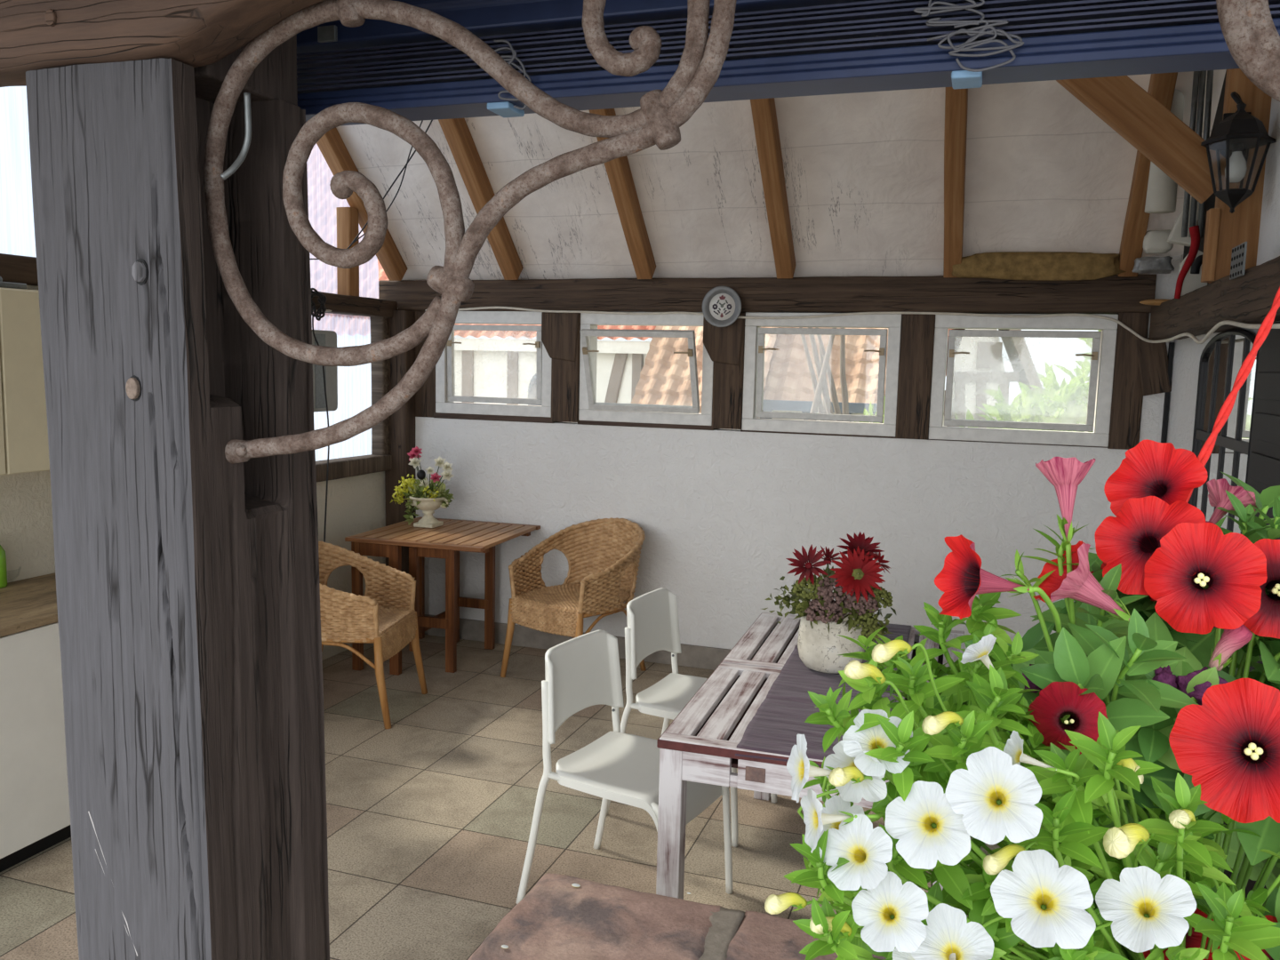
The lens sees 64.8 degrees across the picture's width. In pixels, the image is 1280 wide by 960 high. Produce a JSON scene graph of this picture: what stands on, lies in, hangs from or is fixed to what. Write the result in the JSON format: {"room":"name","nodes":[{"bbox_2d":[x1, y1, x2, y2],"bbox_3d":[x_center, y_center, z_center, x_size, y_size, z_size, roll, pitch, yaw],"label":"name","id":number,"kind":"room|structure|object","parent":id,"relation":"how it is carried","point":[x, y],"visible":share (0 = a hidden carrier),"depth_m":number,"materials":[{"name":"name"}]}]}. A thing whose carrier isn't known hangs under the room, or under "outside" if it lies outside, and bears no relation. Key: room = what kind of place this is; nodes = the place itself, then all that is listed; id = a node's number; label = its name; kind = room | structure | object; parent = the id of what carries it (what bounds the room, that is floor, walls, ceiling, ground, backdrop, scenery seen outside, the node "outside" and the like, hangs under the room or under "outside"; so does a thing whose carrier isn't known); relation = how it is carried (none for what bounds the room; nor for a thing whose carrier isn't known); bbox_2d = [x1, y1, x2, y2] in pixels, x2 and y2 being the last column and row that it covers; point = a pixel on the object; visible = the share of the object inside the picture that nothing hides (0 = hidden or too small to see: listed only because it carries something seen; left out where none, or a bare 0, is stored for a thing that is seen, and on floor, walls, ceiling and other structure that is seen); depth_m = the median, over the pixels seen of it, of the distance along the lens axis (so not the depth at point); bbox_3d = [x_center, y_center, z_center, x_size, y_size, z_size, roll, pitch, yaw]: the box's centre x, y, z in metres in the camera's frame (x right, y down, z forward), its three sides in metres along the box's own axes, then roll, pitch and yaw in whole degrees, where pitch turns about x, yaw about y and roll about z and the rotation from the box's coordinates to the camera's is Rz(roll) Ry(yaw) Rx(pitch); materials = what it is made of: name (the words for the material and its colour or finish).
{"room":"covered patio","nodes":[
{"label":"covered patio","id":0,"kind":"room"},
{"bbox_2d":[0,285,385,660],"bbox_3d":[-2.179,0.154,4.452,0.120,1.940,3.720,4,7,19],"label":"wall","id":1,"kind":"structure","parent":0,"point":[356,504],"depth_m":3.93,"materials":[{"name":"beige paint"}]},
{"bbox_2d":[0,287,49,475],"bbox_3d":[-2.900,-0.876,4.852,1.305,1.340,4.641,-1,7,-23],"label":"upper cabinet","id":2,"kind":"object","parent":1,"relation":"attached to","point":[24,445],"visible":0.34,"depth_m":3.40,"materials":[{"name":"wood"}]},
{"bbox_2d":[0,276,26,288],"bbox_3d":[-2.167,-0.669,3.402,0.120,0.042,0.120,4,7,19],"label":"lamp","id":3,"kind":"object","parent":2,"relation":"on","point":[4,284],"visible":0.9,"depth_m":3.40,"materials":[{"name":"metal"}]},
{"bbox_2d":[0,253,397,320],"bbox_3d":[-2.107,-0.807,4.239,0.192,0.166,3.760,4,7,19],"label":"plate","id":4,"kind":"object","parent":1,"relation":"on","point":[13,268],"depth_m":5.29,"materials":[{"name":"brown wood"}]},
{"bbox_2d":[312,316,329,542],"bbox_3d":[-1.693,-0.080,5.370,0.009,1.594,0.132,4,7,19],"label":"cable","id":5,"kind":"object","parent":4,"relation":"hanging from","point":[316,340],"visible":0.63,"depth_m":5.41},
{"bbox_2d":[336,207,359,296],"bbox_3d":[-1.623,-1.264,5.597,0.094,0.478,0.093,4,7,19],"label":"stud","id":6,"kind":"object","parent":4,"relation":"on","point":[347,217],"visible":0.77,"depth_m":5.56,"materials":[{"name":"orange wood"}]},
{"bbox_2d":[311,312,389,461],"bbox_3d":[-1.888,-0.458,5.023,0.101,0.860,2.188,4,7,19],"label":"window","id":7,"kind":"structure","parent":1,"relation":"in","point":[354,382],"depth_m":5.87,"materials":[{"name":"glass"}]},
{"bbox_2d":[312,329,337,412],"bbox_3d":[-1.764,-0.576,5.325,0.058,0.435,0.479,4,7,19],"label":"panel","id":8,"kind":"object","parent":7,"relation":"attached to","point":[324,338],"visible":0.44,"depth_m":5.44,"materials":[{"name":"grey plastic"}]},
{"bbox_2d":[315,454,391,482],"bbox_3d":[-1.895,-0.002,5.070,0.135,0.101,2.160,4,7,19],"label":"beam","id":9,"kind":"structure","parent":1,"relation":"on","point":[340,468],"depth_m":5.69,"materials":[{"name":"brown wood"}]},
{"bbox_2d":[0,634,999,959],"bbox_3d":[-0.133,1.336,3.603,4.630,0.120,4.420,4,7,19],"label":"floor","id":10,"kind":"structure","parent":0,"point":[429,815],"depth_m":3.67,"materials":[{"name":"tile"}]},
{"bbox_2d":[0,572,71,871],"bbox_3d":[-2.165,0.823,3.550,0.553,0.818,1.740,4,7,19],"label":"base cabinet","id":11,"kind":"object","parent":10,"relation":"on","point":[35,817],"depth_m":3.29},
{"bbox_2d":[0,544,7,588],"bbox_3d":[-2.351,0.296,3.672,0.072,0.191,0.072,4,7,19],"label":"bottle","id":12,"kind":"object","parent":11,"relation":"on","point":[3,556],"visible":1,"depth_m":3.67,"materials":[{"name":"green plastic"}]},
{"bbox_2d":[0,572,57,637],"bbox_3d":[-2.156,0.431,3.505,0.553,0.028,1.740,4,7,19],"label":"countertop","id":13,"kind":"structure","parent":11,"relation":"on","point":[31,603],"depth_m":3.44,"materials":[{"name":"wood"}]},
{"bbox_2d":[25,34,329,959],"bbox_3d":[-0.731,0.261,1.658,0.320,2.430,0.306,4,7,19],"label":"pillar","id":14,"kind":"structure","parent":10,"relation":"on","point":[188,587],"depth_m":1.53,"materials":[{"name":"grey wood"}]},
{"bbox_2d":[220,92,251,180],"bbox_3d":[-0.573,-0.487,1.429,0.044,0.125,0.012,-4,9,-40],"label":"iron hook","id":15,"kind":"object","parent":14,"relation":"attached to","point":[238,162],"visible":1,"depth_m":1.43,"materials":[{"name":"metal"}]},
{"bbox_2d":[203,0,736,463],"bbox_3d":[-0.269,-0.346,1.377,0.803,0.690,0.044,4,7,19],"label":"bracket","id":16,"kind":"object","parent":14,"relation":"attached to","point":[660,117],"visible":0.99,"depth_m":1.38,"materials":[{"name":"metal"}]},
{"bbox_2d":[0,0,1279,102],"bbox_3d":[-0.026,-0.647,1.206,4.300,0.471,0.139,4,7,19],"label":"wooden beam","id":17,"kind":"structure","parent":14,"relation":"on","point":[36,35],"depth_m":1.38,"materials":[{"name":"wood"}]},
{"bbox_2d":[318,540,427,729],"bbox_3d":[-1.453,0.692,4.861,0.717,0.819,0.634,2,7,7],"label":"wicker armchair","id":18,"kind":"object","parent":10,"relation":"on","point":[386,618],"visible":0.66,"depth_m":4.81,"materials":[{"name":"wicker"}]},
{"bbox_2d":[385,310,415,573],"bbox_3d":[-1.449,-0.032,6.115,0.155,1.965,0.134,4,7,19],"label":"post","id":19,"kind":"object","parent":10,"relation":"on","point":[402,422],"visible":0.41,"depth_m":6.03,"materials":[{"name":"brown wood"}]},
{"bbox_2d":[344,516,540,675],"bbox_3d":[-1.081,0.648,5.655,0.790,0.735,0.800,3,7,16],"label":"table","id":20,"kind":"object","parent":10,"relation":"on","point":[445,541],"visible":0.78,"depth_m":5.45,"materials":[{"name":"brown wood"}]},
{"bbox_2d":[408,495,448,527],"bbox_3d":[-1.205,0.176,5.741,0.212,0.174,0.212,-3,8,-35],"label":"urn","id":21,"kind":"object","parent":20,"relation":"on","point":[428,506],"visible":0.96,"depth_m":5.69,"materials":[{"name":"ceramic"}]},
{"bbox_2d":[389,446,454,525],"bbox_3d":[-1.204,0.037,5.722,0.394,0.466,0.254,4,7,19],"label":"flower arrangement","id":22,"kind":"object","parent":21,"relation":"in","point":[422,488],"visible":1,"depth_m":5.68,"materials":[{"name":"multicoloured plant"}]},
{"bbox_2d":[500,517,645,677],"bbox_3d":[-0.315,0.647,5.481,0.634,0.819,0.717,6,8,37],"label":"wicker armchair","id":23,"kind":"object","parent":10,"relation":"on","point":[603,556],"visible":0.99,"depth_m":5.46,"materials":[{"name":"wicker"}]},
{"bbox_2d":[515,629,733,903],"bbox_3d":[-0.031,0.925,3.157,0.545,0.808,0.461,5,8,31],"label":"dining chair","id":24,"kind":"object","parent":10,"relation":"on","point":[583,671],"visible":0.91,"depth_m":3.15,"materials":[{"name":"paint"}]},
{"bbox_2d":[606,587,776,847],"bbox_3d":[0.207,0.855,3.815,0.545,0.808,0.461,5,7,27],"label":"dining chair","id":25,"kind":"object","parent":10,"relation":"on","point":[652,616],"visible":0.68,"depth_m":3.83,"materials":[{"name":"paint"}]},
{"bbox_2d":[656,611,964,899],"bbox_3d":[0.610,0.971,3.178,0.753,0.735,1.436,3,7,17],"label":"dining table","id":26,"kind":"object","parent":10,"relation":"on","point":[700,745],"visible":0.42,"depth_m":2.61,"materials":[{"name":"white paint"}]},
{"bbox_2d":[735,622,911,766],"bbox_3d":[0.621,0.609,3.128,0.364,0.028,1.429,3,7,17],"label":"table runner","id":27,"kind":"object","parent":26,"relation":"on","point":[782,715],"visible":0.33,"depth_m":2.78,"materials":[{"name":"purple fabric"}]},
{"bbox_2d":[797,607,864,673],"bbox_3d":[0.601,0.507,3.169,0.208,0.174,0.208,4,7,19],"label":"flowerpot","id":28,"kind":"object","parent":27,"relation":"on","point":[819,650],"visible":0.68,"depth_m":3.08,"materials":[{"name":"stone"}]},
{"bbox_2d":[761,531,895,644],"bbox_3d":[0.601,0.351,3.131,0.331,0.375,0.317,8,9,44],"label":"bouquet","id":29,"kind":"object","parent":28,"relation":"in","point":[859,595],"visible":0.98,"depth_m":3.07,"materials":[{"name":"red plant"}]},
{"bbox_2d":[467,872,886,959],"bbox_3d":[0.686,1.226,1.532,2.151,0.606,0.733,4,7,19],"label":"stone parapet","id":30,"kind":"object","parent":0,"point":[556,919],"visible":0.9,"depth_m":1.94,"materials":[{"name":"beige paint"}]},
{"bbox_2d":[336,69,1225,279],"bbox_3d":[0.441,-1.939,4.306,4.782,2.029,2.101,4,7,19],"label":"ceiling","id":31,"kind":"structure","parent":0,"point":[864,172],"depth_m":4.88,"materials":[{"name":"paint"}]},
{"bbox_2d":[0,86,378,298],"bbox_3d":[-2.123,-1.925,4.205,0.010,2.130,3.610,4,7,19],"label":"window","id":32,"kind":"structure","parent":31,"relation":"attached to","point":[17,228],"depth_m":3.80,"materials":[{"name":"glass"}]},
{"bbox_2d":[316,128,407,280],"bbox_3d":[-1.734,-2.058,4.984,0.089,1.957,2.019,4,7,19],"label":"rafter","id":33,"kind":"object","parent":31,"relation":"attached to","point":[332,146],"visible":0.34,"depth_m":5.54,"materials":[{"name":"orange wood"}]},
{"bbox_2d":[310,120,432,259],"bbox_3d":[-1.280,-1.393,4.763,0.766,0.690,0.007,4,7,19],"label":"wire","id":34,"kind":"object","parent":31,"relation":"hanging from","point":[410,158],"visible":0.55,"depth_m":4.71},
{"bbox_2d":[350,120,423,244],"bbox_3d":[-1.176,-1.423,4.723,0.427,0.624,0.006,4,7,19],"label":"wire","id":35,"kind":"object","parent":34,"relation":"attached to","point":[421,121],"visible":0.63,"depth_m":4.71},
{"bbox_2d":[438,118,522,279],"bbox_3d":[-1.015,-2.014,4.740,0.089,1.957,2.022,4,7,19],"label":"rafter","id":36,"kind":"object","parent":31,"relation":"attached to","point":[457,133],"visible":0.51,"depth_m":5.26,"materials":[{"name":"orange wood"}]},
{"bbox_2d":[589,108,655,279],"bbox_3d":[-0.259,-1.968,4.482,0.088,1.954,2.019,4,7,19],"label":"rafter","id":37,"kind":"object","parent":31,"relation":"attached to","point":[618,170],"visible":0.54,"depth_m":5.15,"materials":[{"name":"orange wood"}]},
{"bbox_2d":[750,97,796,278],"bbox_3d":[0.469,-1.922,4.236,0.088,1.954,2.020,4,7,19],"label":"rafter","id":38,"kind":"object","parent":31,"relation":"attached to","point":[764,110],"visible":0.64,"depth_m":4.80,"materials":[{"name":"orange wood"}]},
{"bbox_2d":[943,87,967,277],"bbox_3d":[1.253,-1.873,3.969,0.088,1.954,2.018,4,7,19],"label":"rafter","id":39,"kind":"object","parent":31,"relation":"attached to","point":[956,100],"visible":0.73,"depth_m":4.51,"materials":[{"name":"orange wood"}]},
{"bbox_2d":[951,251,1122,279],"bbox_3d":[1.895,-1.021,4.809,0.786,0.136,0.105,4,7,19],"label":"rolled mat","id":40,"kind":"object","parent":31,"relation":"attached to","point":[1043,265],"visible":0.98,"depth_m":4.76,"materials":[{"name":"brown fabric"}]},
{"bbox_2d":[1117,72,1178,276],"bbox_3d":[1.995,-1.827,3.717,0.089,1.955,2.020,4,7,19],"label":"rafter","id":41,"kind":"object","parent":31,"relation":"attached to","point":[1162,86],"visible":0.41,"depth_m":4.40,"materials":[{"name":"orange wood"}]},
{"bbox_2d":[1144,89,1183,213],"bbox_3d":[2.166,-1.416,4.151,0.116,0.609,0.116,4,7,19],"label":"roll","id":42,"kind":"object","parent":41,"relation":"attached to","point":[1162,190],"visible":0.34,"depth_m":4.13,"materials":[{"name":"beige paper"}]},
{"bbox_2d":[1181,71,1199,237],"bbox_3d":[2.184,-1.345,3.993,0.026,0.750,0.022,4,7,19],"label":"rod","id":43,"kind":"object","parent":31,"relation":"attached to","point":[1196,74],"visible":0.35,"depth_m":3.98,"materials":[{"name":"metal"}]},
{"bbox_2d":[1198,70,1213,237],"bbox_3d":[2.233,-1.340,3.976,0.038,0.748,0.022,4,7,19],"label":"rod","id":44,"kind":"object","parent":31,"relation":"attached to","point":[1210,73],"visible":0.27,"depth_m":3.96,"materials":[{"name":"metal"}]},
{"bbox_2d":[1188,70,1206,237],"bbox_3d":[2.207,-1.343,3.985,0.032,0.749,0.022,4,7,19],"label":"rod","id":45,"kind":"object","parent":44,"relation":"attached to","point":[1203,74],"visible":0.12,"depth_m":3.97,"materials":[{"name":"metal"}]},
{"bbox_2d":[415,255,1181,649],"bbox_3d":[0.548,-0.098,5.533,4.550,2.320,0.140,4,7,19],"label":"wall","id":46,"kind":"structure","parent":0,"point":[721,513],"depth_m":5.48,"materials":[{"name":"white paint"}]},
{"bbox_2d":[415,311,436,417],"bbox_3d":[-1.273,-0.698,6.089,0.194,0.633,0.123,4,7,19],"label":"timber post","id":47,"kind":"object","parent":46,"relation":"on","point":[425,396],"visible":0.33,"depth_m":6.04,"materials":[{"name":"brown wood"}]},
{"bbox_2d":[435,311,551,417],"bbox_3d":[-0.844,-0.684,5.916,0.753,0.602,0.129,4,7,19],"label":"window","id":48,"kind":"structure","parent":46,"relation":"in","point":[446,399],"depth_m":5.87,"materials":[{"name":"white paint"}]},
{"bbox_2d":[433,412,560,423],"bbox_3d":[-0.844,-0.372,5.979,0.780,0.033,0.134,4,7,19],"label":"sill","id":49,"kind":"structure","parent":46,"relation":"on","point":[460,416],"depth_m":5.91,"materials":[{"name":"brown wood"}]},
{"bbox_2d":[541,312,580,422],"bbox_3d":[-0.432,-0.648,5.788,0.233,0.620,0.161,4,7,19],"label":"timber post","id":50,"kind":"object","parent":46,"relation":"on","point":[560,332],"visible":0.8,"depth_m":5.71,"materials":[{"name":"brown wood"}]},
{"bbox_2d":[424,614,730,670],"bbox_3d":[0.459,0.998,5.596,4.230,0.125,0.018,4,7,19],"label":"baseboard","id":51,"kind":"structure","parent":46,"relation":"attached to","point":[692,656],"depth_m":5.92,"materials":[{"name":"grey tile"}]},
{"bbox_2d":[578,312,713,425],"bbox_3d":[0.017,-0.617,5.541,0.780,0.611,0.286,4,7,19],"label":"window","id":52,"kind":"structure","parent":46,"relation":"in","point":[589,409],"depth_m":5.54,"materials":[{"name":"white paint"}]},
{"bbox_2d":[577,420,719,430],"bbox_3d":[0.044,-0.312,5.677,0.800,0.024,0.134,4,7,19],"label":"sill","id":53,"kind":"structure","parent":46,"relation":"on","point":[581,422],"depth_m":5.61,"materials":[{"name":"brown wood"}]},
{"bbox_2d":[703,312,745,429],"bbox_3d":[0.466,-0.592,5.483,0.228,0.620,0.162,4,7,19],"label":"timber post","id":54,"kind":"object","parent":46,"relation":"on","point":[724,347],"visible":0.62,"depth_m":5.41,"materials":[{"name":"brown wood"}]},
{"bbox_2d":[378,273,1156,314],"bbox_3d":[0.442,-0.998,5.462,4.210,0.186,0.178,3,7,19],"label":"wall plate","id":55,"kind":"object","parent":46,"relation":"attached to","point":[1114,294],"visible":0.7,"depth_m":5.21,"materials":[{"name":"brown wood"}]},
{"bbox_2d":[702,286,741,327],"bbox_3d":[0.434,-0.917,5.337,0.216,0.216,0.026,4,7,19],"label":"plate","id":56,"kind":"object","parent":55,"relation":"hanging from","point":[721,305],"visible":1,"depth_m":5.34,"materials":[{"name":"grey ceramic"}]},
{"bbox_2d":[312,306,1279,343],"bbox_3d":[0.059,-0.705,4.292,4.103,0.199,2.437,4,7,19],"label":"cable","id":57,"kind":"object","parent":55,"relation":"attached to","point":[1214,328],"visible":0.89,"depth_m":5.00,"materials":[{"name":"plastic"}]},
{"bbox_2d":[740,429,895,438],"bbox_3d":[0.952,-0.249,5.370,0.820,0.010,0.134,4,7,19],"label":"sill","id":58,"kind":"structure","parent":46,"relation":"on","point":[741,430],"depth_m":5.30,"materials":[{"name":"brown wood"}]},
{"bbox_2d":[741,312,901,436],"bbox_3d":[0.950,-0.561,5.307,0.807,0.626,0.130,4,7,19],"label":"window","id":59,"kind":"structure","parent":46,"relation":"in","point":[755,335],"depth_m":5.27,"materials":[{"name":"white paint"}]},
{"bbox_2d":[895,313,935,439],"bbox_3d":[1.413,-0.529,5.166,0.167,0.630,0.153,4,7,19],"label":"timber post","id":60,"kind":"object","parent":46,"relation":"on","point":[916,345],"visible":0.81,"depth_m":5.10,"materials":[{"name":"brown wood"}]},
{"bbox_2d":[928,438,1108,447],"bbox_3d":[1.882,-0.189,5.053,0.850,0.006,0.134,4,7,19],"label":"sill","id":61,"kind":"structure","parent":46,"relation":"on","point":[928,438],"depth_m":4.98,"materials":[{"name":"brown wood"}]},
{"bbox_2d":[928,313,1118,447],"bbox_3d":[1.878,-0.500,4.984,0.834,0.630,0.146,4,7,19],"label":"window","id":62,"kind":"structure","parent":46,"relation":"in","point":[1104,341],"depth_m":4.94,"materials":[{"name":"white paint"}]},
{"bbox_2d":[1108,312,1149,449],"bbox_3d":[2.341,-0.474,4.850,0.132,0.645,0.163,4,7,19],"label":"timber post","id":63,"kind":"object","parent":46,"relation":"on","point":[1124,434],"visible":0.7,"depth_m":4.78,"materials":[{"name":"brown wood"}]},
{"bbox_2d":[1134,337,1171,395],"bbox_3d":[2.418,-0.539,4.753,0.183,0.287,0.053,4,7,19],"label":"brace","id":64,"kind":"object","parent":46,"relation":"attached to","point":[1152,357],"visible":0.89,"depth_m":4.73,"materials":[{"name":"brown wood"}]},
{"bbox_2d":[1010,286,1279,954],"bbox_3d":[0.358,0.098,0.643,0.286,0.771,0.387,4,7,19],"label":"hanging basket","id":65,"kind":"object","parent":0,"point":[1265,328],"visible":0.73,"depth_m":0.68,"materials":[{"name":"plastic"}]},
{"bbox_2d":[764,592,1279,959],"bbox_3d":[0.236,0.216,0.532,0.328,0.299,0.250,3,7,10],"label":"plant","id":66,"kind":"object","parent":65,"relation":"in","point":[1060,883],"visible":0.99,"depth_m":0.45,"materials":[{"name":"white plant"}]},
{"bbox_2d":[934,439,1279,959],"bbox_3d":[0.352,0.166,0.644,0.316,0.375,0.326,4,7,19],"label":"plant","id":67,"kind":"object","parent":65,"relation":"in","point":[1168,667],"visible":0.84,"depth_m":0.59,"materials":[{"name":"red plant"}]},
{"bbox_2d":[1166,97,1279,451],"bbox_3d":[1.964,-0.665,2.950,0.120,4.100,3.960,4,7,19],"label":"wall","id":68,"kind":"structure","parent":0,"point":[1187,353],"depth_m":4.17,"materials":[{"name":"white paint"}]},
{"bbox_2d":[296,0,1279,125],"bbox_3d":[0.345,-0.716,1.430,2.850,0.328,0.122,4,7,19],"label":"blind","id":69,"kind":"object","parent":68,"relation":"attached to","point":[778,48],"visible":0.71,"depth_m":1.47,"materials":[{"name":"fabric"}]},
{"bbox_2d":[1160,342,1174,442],"bbox_3d":[2.462,0.271,4.813,0.018,1.840,0.030,4,7,19],"label":"strip","id":70,"kind":"object","parent":68,"relation":"attached to","point":[1171,344],"visible":0.36,"depth_m":4.73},
{"bbox_2d":[1183,74,1225,284],"bbox_3d":[2.289,-1.411,3.976,0.008,1.356,1.150,4,7,19],"label":"board","id":71,"kind":"object","parent":68,"relation":"attached to","point":[1210,202],"visible":0.13,"depth_m":4.05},
{"bbox_2d":[1166,200,1199,246],"bbox_3d":[2.245,-1.063,4.161,0.111,0.190,0.060,4,7,19],"label":"sack","id":72,"kind":"object","parent":71,"relation":"attached to","point":[1175,237],"visible":0.49,"depth_m":4.14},
{"bbox_2d":[1190,254,1203,273],"bbox_3d":[2.175,-0.826,3.892,0.088,0.089,0.032,4,7,19],"label":"hose","id":73,"kind":"object","parent":71,"relation":"attached to","point":[1196,266],"visible":0.53,"depth_m":3.89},
{"bbox_2d":[1149,256,1279,340],"bbox_3d":[1.925,-0.572,3.229,0.120,0.161,3.040,4,7,19],"label":"beam","id":74,"kind":"structure","parent":68,"relation":"attached to","point":[1248,298],"depth_m":3.26,"materials":[{"name":"brown wood"}]},
{"bbox_2d":[1132,256,1174,273],"bbox_3d":[2.301,-0.965,4.523,0.168,0.074,0.111,4,7,19],"label":"bundle","id":75,"kind":"object","parent":74,"relation":"on","point":[1144,265],"visible":1,"depth_m":4.48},
{"bbox_2d":[1143,229,1173,254],"bbox_3d":[2.317,-1.065,4.507,0.125,0.104,0.104,4,7,19],"label":"foam block","id":76,"kind":"object","parent":75,"relation":"on","point":[1154,241],"visible":0.92,"depth_m":4.47,"materials":[{"name":"white plastic"}]},
{"bbox_2d":[1139,298,1172,305],"bbox_3d":[2.293,-0.783,4.441,0.170,0.028,0.060,4,7,19],"label":"handle","id":77,"kind":"object","parent":74,"relation":"on","point":[1156,301],"visible":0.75,"depth_m":4.43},
{"bbox_2d":[1174,225,1199,298],"bbox_3d":[2.147,-0.853,3.952,0.075,0.282,0.036,4,7,19],"label":"strap","id":78,"kind":"object","parent":74,"relation":"hanging from","point":[1195,232],"visible":1,"depth_m":3.94,"materials":[{"name":"fabric"}]},
{"bbox_2d":[1178,249,1207,296],"bbox_3d":[2.215,-0.830,4.037,0.105,0.191,0.040,4,7,19],"label":"card","id":79,"kind":"object","parent":74,"relation":"on","point":[1192,282],"visible":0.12,"depth_m":4.02,"materials":[{"name":"beige paper"}]},
{"bbox_2d":[1200,208,1220,282],"bbox_3d":[1.909,-0.783,3.372,0.030,0.235,0.071,4,7,19],"label":"batten","id":80,"kind":"object","parent":74,"relation":"on","point":[1213,215],"visible":1,"depth_m":3.34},
{"bbox_2d":[1229,241,1247,279],"bbox_3d":[1.783,-0.653,3.009,0.008,0.095,0.170,4,7,19],"label":"plate","id":81,"kind":"object","parent":74,"relation":"attached to","point":[1238,257],"visible":1,"depth_m":2.99,"materials":[{"name":"metal"}]},
{"bbox_2d":[1208,68,1271,283],"bbox_3d":[2.014,-1.260,3.316,0.154,1.200,0.104,4,7,19],"label":"post","id":82,"kind":"object","parent":74,"relation":"on","point":[1239,227],"visible":0.18,"depth_m":3.31,"materials":[{"name":"orange wood"}]},
{"bbox_2d":[1056,75,1225,203],"bbox_3d":[1.665,-1.239,3.408,0.650,0.602,0.071,4,7,19],"label":"brace","id":83,"kind":"object","parent":82,"relation":"attached to","point":[1119,101],"visible":0.67,"depth_m":3.37,"materials":[{"name":"orange wood"}]},
{"bbox_2d":[1200,91,1275,213],"bbox_3d":[1.905,-1.048,3.220,0.210,0.387,0.207,4,7,19],"label":"lantern","id":84,"kind":"object","parent":82,"relation":"attached to","point":[1240,132],"visible":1,"depth_m":3.19,"materials":[{"name":"black metal"}]},
{"bbox_2d":[1187,328,1259,534],"bbox_3d":[2.065,-0.151,3.576,0.027,0.759,0.919,4,7,19],"label":"arched mirror","id":85,"kind":"object","parent":68,"relation":"attached to","point":[1221,360],"visible":0.67,"depth_m":3.55,"materials":[{"name":"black metal"}]},
{"bbox_2d":[1223,320,1279,905],"bbox_3d":[1.740,0.486,2.768,0.044,1.845,0.840,4,7,19],"label":"hanging basket","id":86,"kind":"object","parent":68,"relation":"attached to","point":[1264,460],"visible":0.21,"depth_m":2.92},
{"label":"outside","id":87,"kind":"structure","parent":0,"visible":0},
{"bbox_3d":[5.833,-0.765,24.808,55.000,0.300,39.400,4,7,19],"label":"ground","id":88,"kind":"structure","parent":87,"visible":0},
{"bbox_2d":[377,260,655,405],"bbox_3d":[-3.197,-2.128,12.236,8.248,4.855,2.992,4,7,19],"label":"house","id":89,"kind":"structure","parent":88,"relation":"on","point":[483,367],"depth_m":10.35,"materials":[{"name":"white paint"}]},
{"bbox_2d":[630,326,778,413],"bbox_3d":[0.731,-1.090,9.000,1.084,3.710,2.484,4,7,19],"label":"tiled roof","id":90,"kind":"object","parent":88,"relation":"on","point":[665,376],"visible":0.1,"depth_m":8.53,"materials":[{"name":"tile"}]},
{"bbox_2d":[799,327,824,413],"bbox_3d":[1.297,-0.064,6.629,0.687,2.253,0.049,4,7,19],"label":"bare branch","id":91,"kind":"object","parent":88,"relation":"on","point":[820,409],"visible":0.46,"depth_m":6.61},
{"bbox_2d":[808,327,835,421],"bbox_3d":[1.340,-0.135,6.670,0.713,2.386,0.049,4,7,19],"label":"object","id":92,"kind":"object","parent":88,"relation":"on","point":[825,393],"visible":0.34,"depth_m":6.65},
{"bbox_2d":[808,328,836,420],"bbox_3d":[1.061,-0.133,6.640,0.510,2.371,0.049,4,7,19],"label":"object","id":93,"kind":"object","parent":88,"relation":"on","point":[820,386],"visible":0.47,"depth_m":6.53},
{"bbox_2d":[760,327,888,423],"bbox_3d":[1.932,-1.549,9.516,1.718,4.562,2.982,4,7,19],"label":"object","id":94,"kind":"object","parent":88,"relation":"on","point":[788,388],"visible":0.1,"depth_m":8.51,"materials":[{"name":"ceramic"}]},
{"bbox_2d":[815,327,842,421],"bbox_3d":[1.410,-0.106,6.713,0.703,2.322,0.049,4,7,19],"label":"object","id":95,"kind":"object","parent":88,"relation":"on","point":[836,408],"visible":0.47,"depth_m":6.69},
{"bbox_2d":[840,328,848,414],"bbox_3d":[1.404,-0.149,6.774,0.242,2.384,0.049,4,7,19],"label":"bare branch","id":96,"kind":"object","parent":88,"relation":"on","point":[843,379],"visible":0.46,"depth_m":6.72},
{"bbox_2d":[854,396,885,423],"bbox_3d":[1.749,0.178,7.182,0.580,1.655,0.601,-3,8,-34],"label":"bush","id":97,"kind":"object","parent":88,"relation":"on","point":[870,412],"visible":0.02,"depth_m":7.12,"materials":[{"name":"green plant"}]},
{"bbox_2d":[942,328,1043,427],"bbox_3d":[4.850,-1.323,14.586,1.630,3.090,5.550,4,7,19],"label":"house","id":98,"kind":"structure","parent":88,"relation":"on","point":[976,372],"depth_m":12.24,"materials":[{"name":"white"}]},
{"bbox_2d":[954,407,1043,430],"bbox_3d":[2.074,0.352,6.027,0.920,1.588,0.735,4,7,19],"label":"bush","id":99,"kind":"object","parent":88,"relation":"on","point":[969,416],"visible":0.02,"depth_m":5.97,"materials":[{"name":"green plant"}]},
{"bbox_2d":[973,358,1093,431],"bbox_3d":[2.919,0.099,6.856,1.805,1.948,1.332,4,7,19],"label":"bush","id":100,"kind":"object","parent":88,"relation":"on","point":[1056,404],"visible":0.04,"depth_m":6.72,"materials":[{"name":"green plant"}]},
{"bbox_2d":[1072,313,1115,402],"bbox_3d":[3.854,-0.238,7.894,0.999,2.417,0.813,4,7,19],"label":"bush","id":101,"kind":"object","parent":88,"relation":"on","point":[1087,340],"visible":0.02,"depth_m":7.95,"materials":[{"name":"green plant"}]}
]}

